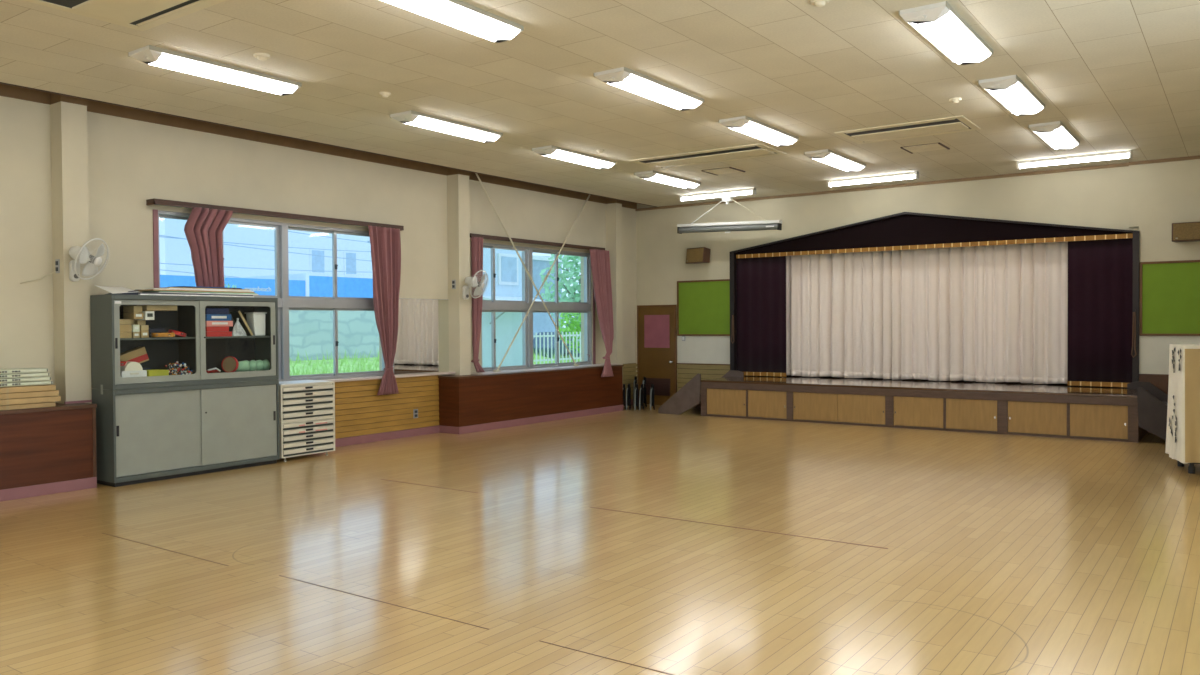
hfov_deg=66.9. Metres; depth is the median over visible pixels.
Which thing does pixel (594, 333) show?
trim
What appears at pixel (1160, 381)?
trim
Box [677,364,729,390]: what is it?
trim
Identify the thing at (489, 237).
rail
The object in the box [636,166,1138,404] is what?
wall
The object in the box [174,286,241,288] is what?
sheet
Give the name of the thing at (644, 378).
folding chair
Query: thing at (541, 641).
floor marking
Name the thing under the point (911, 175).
light
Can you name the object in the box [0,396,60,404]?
carton
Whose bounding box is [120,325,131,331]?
carton
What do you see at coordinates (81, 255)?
wall fan
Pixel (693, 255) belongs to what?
grille
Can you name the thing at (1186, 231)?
wall speaker
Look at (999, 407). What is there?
stage
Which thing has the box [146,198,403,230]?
rail
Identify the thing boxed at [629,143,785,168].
air conditioner
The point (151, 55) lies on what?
ceiling light
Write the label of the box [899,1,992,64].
ceiling light
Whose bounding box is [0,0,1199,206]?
ceiling
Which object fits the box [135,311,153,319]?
carton
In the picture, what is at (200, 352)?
upper cabinet
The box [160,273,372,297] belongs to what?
building
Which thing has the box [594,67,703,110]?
ceiling light
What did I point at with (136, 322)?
carton
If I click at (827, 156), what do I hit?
ceiling light
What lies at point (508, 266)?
house
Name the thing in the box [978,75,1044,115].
ceiling light
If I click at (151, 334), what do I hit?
tambourine
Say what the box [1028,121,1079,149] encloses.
ceiling light
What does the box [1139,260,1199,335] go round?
notice board
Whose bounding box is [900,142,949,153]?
ceiling hatch
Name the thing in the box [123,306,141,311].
carton
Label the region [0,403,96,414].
trim
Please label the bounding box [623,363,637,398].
trim
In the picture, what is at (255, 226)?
power line
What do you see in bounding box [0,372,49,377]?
package
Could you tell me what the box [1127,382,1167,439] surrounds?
stair
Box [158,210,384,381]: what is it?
window
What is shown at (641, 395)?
folding chair
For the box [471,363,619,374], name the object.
trim
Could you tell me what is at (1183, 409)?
folding screen
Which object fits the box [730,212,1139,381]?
frame
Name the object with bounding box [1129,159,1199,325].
wall
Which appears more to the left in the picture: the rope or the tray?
the tray
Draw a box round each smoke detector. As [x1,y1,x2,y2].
[253,53,269,60]
[379,92,390,97]
[810,0,828,6]
[949,98,961,102]
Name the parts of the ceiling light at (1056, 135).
rail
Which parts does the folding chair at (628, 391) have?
seat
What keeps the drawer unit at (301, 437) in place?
on the floor at (1005, 554)
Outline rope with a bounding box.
[206,368,220,372]
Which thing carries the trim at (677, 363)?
attached to the wall at (1099, 198)
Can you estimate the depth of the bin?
8.66 m
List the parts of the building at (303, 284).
corner post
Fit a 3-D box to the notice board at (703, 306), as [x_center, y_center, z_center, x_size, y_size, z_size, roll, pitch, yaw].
[1.825,-0.518,15.937,1.085,0.980,0.029,0,1,36]
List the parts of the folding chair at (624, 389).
seat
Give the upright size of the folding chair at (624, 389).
0.427 m
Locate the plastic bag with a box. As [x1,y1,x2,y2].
[232,318,246,335]
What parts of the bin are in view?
lid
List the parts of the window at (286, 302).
sash, sash, sash, sash, sash, sash, sash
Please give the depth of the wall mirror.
12.41 m
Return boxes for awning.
[483,296,547,323]
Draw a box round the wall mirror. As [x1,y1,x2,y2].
[393,298,448,374]
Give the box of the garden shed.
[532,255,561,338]
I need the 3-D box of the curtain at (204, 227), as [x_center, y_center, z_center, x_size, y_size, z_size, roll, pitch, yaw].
[-4.166,-0.501,9.712,0.112,1.746,0.546,0,1,36]
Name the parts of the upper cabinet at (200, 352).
handle, door, door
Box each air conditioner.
[24,0,225,30]
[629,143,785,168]
[834,115,980,143]
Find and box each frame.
[230,311,252,335]
[635,305,636,363]
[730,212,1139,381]
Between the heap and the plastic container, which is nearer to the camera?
the heap
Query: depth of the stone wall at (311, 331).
28.41 m
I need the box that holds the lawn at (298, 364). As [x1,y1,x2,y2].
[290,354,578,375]
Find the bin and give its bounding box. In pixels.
[120,362,146,377]
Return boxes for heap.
[165,361,191,374]
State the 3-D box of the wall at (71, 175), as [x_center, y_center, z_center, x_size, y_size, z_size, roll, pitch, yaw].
[-4.274,-0.620,9.864,0.470,3.980,17.500,0,1,36]
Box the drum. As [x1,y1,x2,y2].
[222,356,238,371]
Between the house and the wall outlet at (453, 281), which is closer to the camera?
the wall outlet at (453, 281)
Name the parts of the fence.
rail, rail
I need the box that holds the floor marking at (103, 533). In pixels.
[103,533,227,565]
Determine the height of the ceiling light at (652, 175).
0.086 m
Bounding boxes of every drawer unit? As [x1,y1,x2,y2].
[279,381,334,421]
[279,416,334,461]
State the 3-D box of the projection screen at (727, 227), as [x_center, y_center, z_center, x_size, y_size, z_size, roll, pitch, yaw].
[2.133,-2.044,15.148,1.900,0.623,0.126,0,1,36]
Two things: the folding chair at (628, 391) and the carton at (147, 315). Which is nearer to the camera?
the carton at (147, 315)
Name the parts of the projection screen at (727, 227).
cord, rail, cord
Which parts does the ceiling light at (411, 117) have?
rail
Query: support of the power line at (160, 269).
attached to the utility pole
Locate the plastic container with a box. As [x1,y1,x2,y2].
[245,312,266,335]
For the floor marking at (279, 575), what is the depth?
4.88 m
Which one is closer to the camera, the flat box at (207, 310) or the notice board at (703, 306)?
the flat box at (207, 310)
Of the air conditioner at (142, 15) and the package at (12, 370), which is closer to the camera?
the air conditioner at (142, 15)
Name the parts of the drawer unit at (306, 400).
drawer, drawer, drawer, drawer, drawer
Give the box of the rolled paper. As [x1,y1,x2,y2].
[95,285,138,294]
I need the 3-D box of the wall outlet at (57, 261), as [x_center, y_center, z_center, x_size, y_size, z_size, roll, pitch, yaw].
[-5.208,-0.614,8.445,0.315,0.235,0.065,-1,1,-29]
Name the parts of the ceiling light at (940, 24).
rail, rail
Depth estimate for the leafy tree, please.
37.78 m
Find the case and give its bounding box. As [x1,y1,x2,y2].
[149,328,164,336]
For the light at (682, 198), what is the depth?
14.61 m
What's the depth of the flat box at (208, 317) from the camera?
9.38 m
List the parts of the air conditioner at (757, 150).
intake panel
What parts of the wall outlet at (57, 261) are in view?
cord, plate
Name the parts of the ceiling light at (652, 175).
rail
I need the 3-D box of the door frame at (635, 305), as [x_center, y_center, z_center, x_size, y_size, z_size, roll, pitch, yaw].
[0.668,0.109,16.719,0.020,1.400,0.025,0,1,36]
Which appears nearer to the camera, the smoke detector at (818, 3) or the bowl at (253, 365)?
the smoke detector at (818, 3)
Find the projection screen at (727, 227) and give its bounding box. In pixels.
[677,196,781,233]
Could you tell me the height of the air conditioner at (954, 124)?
0.019 m
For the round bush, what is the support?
on the lawn at (298, 364)
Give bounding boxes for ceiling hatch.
[701,167,745,174]
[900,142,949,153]
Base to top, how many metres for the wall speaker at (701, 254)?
0.267 m
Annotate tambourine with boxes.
[150,333,174,336]
[166,330,187,336]
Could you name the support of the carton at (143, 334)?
on the upper cabinet at (200, 352)
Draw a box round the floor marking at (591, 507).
[591,507,887,548]
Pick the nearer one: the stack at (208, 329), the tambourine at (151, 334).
the tambourine at (151, 334)
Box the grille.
[686,248,703,262]
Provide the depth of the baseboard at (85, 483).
11.89 m
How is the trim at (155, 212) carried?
attached to the wall at (71, 175)
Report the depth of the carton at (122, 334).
8.61 m
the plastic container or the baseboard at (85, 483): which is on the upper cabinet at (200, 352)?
the plastic container
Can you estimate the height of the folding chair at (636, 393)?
0.427 m
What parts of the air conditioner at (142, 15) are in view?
intake panel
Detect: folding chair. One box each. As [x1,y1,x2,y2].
[623,384,625,409]
[626,384,630,409]
[633,376,636,406]
[634,384,638,409]
[639,384,643,409]
[642,377,646,406]
[650,384,654,409]
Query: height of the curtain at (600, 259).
2.138 m
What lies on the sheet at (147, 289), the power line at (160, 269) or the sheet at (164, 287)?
the sheet at (164, 287)
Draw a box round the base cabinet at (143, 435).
[92,380,279,486]
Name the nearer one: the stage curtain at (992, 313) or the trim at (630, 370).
the stage curtain at (992, 313)
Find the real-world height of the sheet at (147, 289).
0.022 m
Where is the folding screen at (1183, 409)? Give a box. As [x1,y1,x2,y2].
[1165,344,1199,473]
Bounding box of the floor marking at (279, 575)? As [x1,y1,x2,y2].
[279,575,487,628]
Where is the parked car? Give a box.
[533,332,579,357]
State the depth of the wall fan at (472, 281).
12.65 m
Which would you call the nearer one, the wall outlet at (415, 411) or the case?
the case
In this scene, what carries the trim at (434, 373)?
attached to the wall at (71, 175)
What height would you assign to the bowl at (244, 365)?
0.128 m
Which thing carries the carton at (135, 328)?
on the carton at (134, 334)
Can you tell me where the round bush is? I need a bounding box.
[559,313,580,352]
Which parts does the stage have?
post, storage panel, storage panel, post, storage panel, storage panel, post, storage panel, rail, storage panel, post, storage panel, storage panel, post, panel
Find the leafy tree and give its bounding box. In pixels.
[540,254,580,328]
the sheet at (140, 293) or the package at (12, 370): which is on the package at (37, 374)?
the package at (12, 370)
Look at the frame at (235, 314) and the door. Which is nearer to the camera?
the frame at (235, 314)
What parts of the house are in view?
pane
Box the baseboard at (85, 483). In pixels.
[0,399,632,501]
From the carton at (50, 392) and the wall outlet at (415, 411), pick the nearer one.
the carton at (50, 392)
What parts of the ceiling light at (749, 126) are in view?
rail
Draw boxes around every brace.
[475,173,578,365]
[493,195,589,371]
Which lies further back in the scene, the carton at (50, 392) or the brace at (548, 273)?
the brace at (548, 273)
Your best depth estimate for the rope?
9.36 m
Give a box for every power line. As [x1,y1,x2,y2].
[159,235,369,260]
[159,236,534,252]
[160,263,352,271]
[160,269,238,277]
[255,226,550,256]
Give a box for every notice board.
[677,279,729,335]
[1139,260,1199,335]
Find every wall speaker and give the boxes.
[686,247,710,263]
[1172,222,1199,241]
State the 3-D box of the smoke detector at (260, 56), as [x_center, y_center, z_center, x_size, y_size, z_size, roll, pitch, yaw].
[-2.628,-2.177,7.058,0.124,0.040,0.124,0,1,36]
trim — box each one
[0,84,636,208]
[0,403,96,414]
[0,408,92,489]
[64,400,91,403]
[91,372,455,398]
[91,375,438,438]
[92,408,96,476]
[153,209,158,287]
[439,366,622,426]
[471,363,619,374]
[592,276,595,363]
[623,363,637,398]
[635,163,1128,210]
[677,363,729,364]
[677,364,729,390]
[678,336,729,363]
[1129,155,1199,164]
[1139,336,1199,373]
[1139,374,1168,432]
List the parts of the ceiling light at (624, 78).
rail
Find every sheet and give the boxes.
[135,288,254,292]
[138,292,253,296]
[143,291,257,294]
[164,287,250,290]
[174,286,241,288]
[279,380,332,384]
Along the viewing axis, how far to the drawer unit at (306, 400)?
10.17 m
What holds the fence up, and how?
on the lawn at (298, 364)
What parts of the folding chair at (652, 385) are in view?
seat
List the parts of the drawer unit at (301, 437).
drawer, drawer, drawer, drawer, drawer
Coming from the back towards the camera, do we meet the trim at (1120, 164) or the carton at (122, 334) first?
the trim at (1120, 164)
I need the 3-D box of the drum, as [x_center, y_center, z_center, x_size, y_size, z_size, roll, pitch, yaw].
[-3.910,0.286,9.598,0.170,0.173,0.058,0,1,7]
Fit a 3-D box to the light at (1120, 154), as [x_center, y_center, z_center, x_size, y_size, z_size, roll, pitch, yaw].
[6.072,-2.278,11.656,1.310,0.096,0.100,0,1,36]
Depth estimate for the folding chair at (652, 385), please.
15.58 m
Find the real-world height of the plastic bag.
0.187 m
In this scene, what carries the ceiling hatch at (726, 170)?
attached to the ceiling
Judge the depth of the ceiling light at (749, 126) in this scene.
9.76 m
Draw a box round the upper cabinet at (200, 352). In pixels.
[90,294,278,393]
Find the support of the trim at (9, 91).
attached to the wall at (71, 175)
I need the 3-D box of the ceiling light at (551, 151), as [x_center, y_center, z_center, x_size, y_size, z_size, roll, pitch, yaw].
[-0.302,-2.237,11.344,0.312,0.086,1.340,0,1,36]
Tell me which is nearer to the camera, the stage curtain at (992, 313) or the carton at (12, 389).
the carton at (12, 389)
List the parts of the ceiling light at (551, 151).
rail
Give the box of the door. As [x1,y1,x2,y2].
[637,305,676,404]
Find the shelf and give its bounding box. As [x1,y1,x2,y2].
[120,336,269,339]
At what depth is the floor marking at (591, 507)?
6.59 m
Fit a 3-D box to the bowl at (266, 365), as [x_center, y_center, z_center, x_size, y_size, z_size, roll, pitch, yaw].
[-3.669,0.304,9.901,0.129,0.128,0.071,0,1,36]
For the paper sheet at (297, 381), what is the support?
on the drawer unit at (306, 400)
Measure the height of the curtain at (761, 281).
2.033 m
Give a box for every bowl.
[236,360,249,371]
[249,360,256,370]
[256,360,262,370]
[262,359,269,369]
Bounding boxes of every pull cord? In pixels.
[731,313,733,343]
[1131,309,1136,357]
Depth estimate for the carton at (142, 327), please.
8.75 m
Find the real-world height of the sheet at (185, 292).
0.020 m
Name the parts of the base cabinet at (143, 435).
handle, door, door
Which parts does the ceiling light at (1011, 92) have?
rail, rail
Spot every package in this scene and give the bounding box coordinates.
[0,368,47,373]
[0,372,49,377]
[0,376,50,382]
[0,380,52,386]
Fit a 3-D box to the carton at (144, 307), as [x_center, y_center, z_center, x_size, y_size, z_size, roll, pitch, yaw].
[-4.368,-0.291,8.952,0.200,0.050,0.308,0,1,36]
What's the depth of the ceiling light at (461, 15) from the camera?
6.09 m
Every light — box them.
[128,45,301,95]
[381,0,523,42]
[390,110,502,142]
[532,145,615,168]
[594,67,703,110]
[634,170,700,188]
[679,188,755,201]
[719,116,798,145]
[804,149,865,171]
[828,171,918,187]
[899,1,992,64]
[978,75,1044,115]
[1017,150,1131,169]
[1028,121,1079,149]
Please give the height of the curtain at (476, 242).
1.948 m
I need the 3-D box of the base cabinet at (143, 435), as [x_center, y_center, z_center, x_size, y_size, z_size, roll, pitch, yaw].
[-4.164,0.927,9.264,0.410,0.905,1.770,0,1,36]
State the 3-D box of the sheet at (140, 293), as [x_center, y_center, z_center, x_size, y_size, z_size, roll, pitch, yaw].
[-4.171,-0.429,9.253,0.350,0.024,1.220,0,1,36]
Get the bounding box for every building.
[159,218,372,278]
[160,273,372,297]
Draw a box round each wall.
[0,96,636,403]
[289,310,378,360]
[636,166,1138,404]
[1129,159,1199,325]
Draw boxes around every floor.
[0,404,1199,674]
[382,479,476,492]
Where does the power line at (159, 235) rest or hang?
attached to the utility pole
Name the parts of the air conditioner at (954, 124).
intake panel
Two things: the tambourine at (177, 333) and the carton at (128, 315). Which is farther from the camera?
the tambourine at (177, 333)
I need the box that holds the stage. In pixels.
[701,375,1146,442]
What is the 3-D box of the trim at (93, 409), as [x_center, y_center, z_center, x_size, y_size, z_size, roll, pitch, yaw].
[-4.706,0.973,8.440,0.036,0.645,0.028,0,1,36]
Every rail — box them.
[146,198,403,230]
[470,233,604,249]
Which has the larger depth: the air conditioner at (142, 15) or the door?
the door
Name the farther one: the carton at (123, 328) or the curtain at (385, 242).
the curtain at (385, 242)
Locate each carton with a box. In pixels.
[0,384,55,392]
[0,390,58,398]
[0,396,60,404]
[0,402,54,409]
[120,319,129,324]
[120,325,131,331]
[120,332,131,337]
[120,347,148,363]
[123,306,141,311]
[123,312,142,318]
[131,320,145,324]
[132,325,139,331]
[132,332,139,337]
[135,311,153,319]
[136,305,176,310]
[140,325,148,330]
[140,331,148,337]
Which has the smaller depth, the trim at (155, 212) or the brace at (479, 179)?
the trim at (155, 212)
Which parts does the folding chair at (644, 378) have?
seat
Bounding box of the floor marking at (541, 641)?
[541,641,673,674]
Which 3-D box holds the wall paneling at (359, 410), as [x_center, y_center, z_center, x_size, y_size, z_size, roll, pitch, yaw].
[-3.626,0.903,10.671,0.100,0.700,4.684,0,1,36]
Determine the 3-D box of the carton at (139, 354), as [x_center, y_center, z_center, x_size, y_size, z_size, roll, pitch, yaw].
[-4.575,0.200,8.873,0.102,0.215,0.291,0,1,36]
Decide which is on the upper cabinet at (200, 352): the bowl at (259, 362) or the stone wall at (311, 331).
the bowl at (259, 362)
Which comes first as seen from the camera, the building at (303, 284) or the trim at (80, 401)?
the trim at (80, 401)
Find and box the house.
[482,248,522,367]
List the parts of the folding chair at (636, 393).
seat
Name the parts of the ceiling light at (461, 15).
rail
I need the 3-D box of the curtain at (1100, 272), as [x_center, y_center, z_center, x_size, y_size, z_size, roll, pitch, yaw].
[6.854,-0.345,12.412,0.831,2.033,0.030,0,1,36]
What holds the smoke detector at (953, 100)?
attached to the ceiling
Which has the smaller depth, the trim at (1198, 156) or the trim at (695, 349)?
the trim at (1198, 156)
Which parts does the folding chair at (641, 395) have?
seat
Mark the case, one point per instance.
(151, 330)
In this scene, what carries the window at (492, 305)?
in the wall at (71, 175)
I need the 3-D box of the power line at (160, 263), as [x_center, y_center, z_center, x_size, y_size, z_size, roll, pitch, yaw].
[-12.080,-3.672,44.821,0.034,1.066,33.001,0,1,36]
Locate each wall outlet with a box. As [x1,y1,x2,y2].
[20,259,59,283]
[413,409,417,417]
[452,280,455,288]
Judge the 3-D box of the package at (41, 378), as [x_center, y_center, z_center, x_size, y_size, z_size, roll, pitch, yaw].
[-5.456,0.379,7.765,0.336,0.032,1.278,0,1,36]
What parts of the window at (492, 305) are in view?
sash, sash, sash, sash, sash, sash, sash, sash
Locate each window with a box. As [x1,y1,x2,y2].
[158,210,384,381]
[481,243,591,371]
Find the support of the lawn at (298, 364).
on the ground
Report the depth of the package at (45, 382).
8.02 m
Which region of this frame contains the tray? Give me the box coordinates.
[146,369,168,375]
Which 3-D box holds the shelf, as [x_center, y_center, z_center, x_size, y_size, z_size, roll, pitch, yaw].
[-4.191,0.003,9.264,0.340,0.018,1.726,0,1,36]
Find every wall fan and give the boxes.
[69,238,109,281]
[462,270,488,299]
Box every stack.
[205,327,228,331]
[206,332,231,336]
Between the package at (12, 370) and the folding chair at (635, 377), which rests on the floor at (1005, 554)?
the folding chair at (635, 377)
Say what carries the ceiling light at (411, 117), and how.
attached to the ceiling
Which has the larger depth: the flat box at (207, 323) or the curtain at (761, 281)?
the curtain at (761, 281)
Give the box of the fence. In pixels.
[533,332,580,363]
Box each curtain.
[184,207,232,286]
[368,226,400,394]
[471,237,484,372]
[587,249,613,376]
[737,256,785,376]
[786,242,1067,383]
[1067,238,1132,386]
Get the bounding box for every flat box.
[205,308,228,313]
[205,314,230,320]
[205,321,232,326]
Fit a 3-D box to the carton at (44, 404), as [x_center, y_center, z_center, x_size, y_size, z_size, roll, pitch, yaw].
[-5.446,0.612,7.777,0.381,0.040,1.301,0,1,36]
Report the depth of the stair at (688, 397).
14.75 m
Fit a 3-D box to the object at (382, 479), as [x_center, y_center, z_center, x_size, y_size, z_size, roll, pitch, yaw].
[-1.601,1.375,8.425,1.270,0.001,0.012,0,1,36]
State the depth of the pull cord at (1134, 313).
12.04 m
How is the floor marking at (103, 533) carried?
on the floor at (1005, 554)
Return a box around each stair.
[658,370,743,414]
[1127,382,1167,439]
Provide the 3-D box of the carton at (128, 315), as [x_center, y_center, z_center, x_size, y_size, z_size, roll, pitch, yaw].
[-4.503,-0.209,8.763,0.201,0.065,0.092,0,1,36]
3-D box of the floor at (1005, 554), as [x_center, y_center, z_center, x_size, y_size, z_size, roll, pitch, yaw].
[0.235,1.438,7.606,10.450,0.120,19.000,0,1,36]
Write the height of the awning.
0.717 m
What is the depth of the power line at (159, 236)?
41.79 m
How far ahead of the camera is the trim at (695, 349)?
15.96 m
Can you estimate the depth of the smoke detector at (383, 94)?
8.22 m
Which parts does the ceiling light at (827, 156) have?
rail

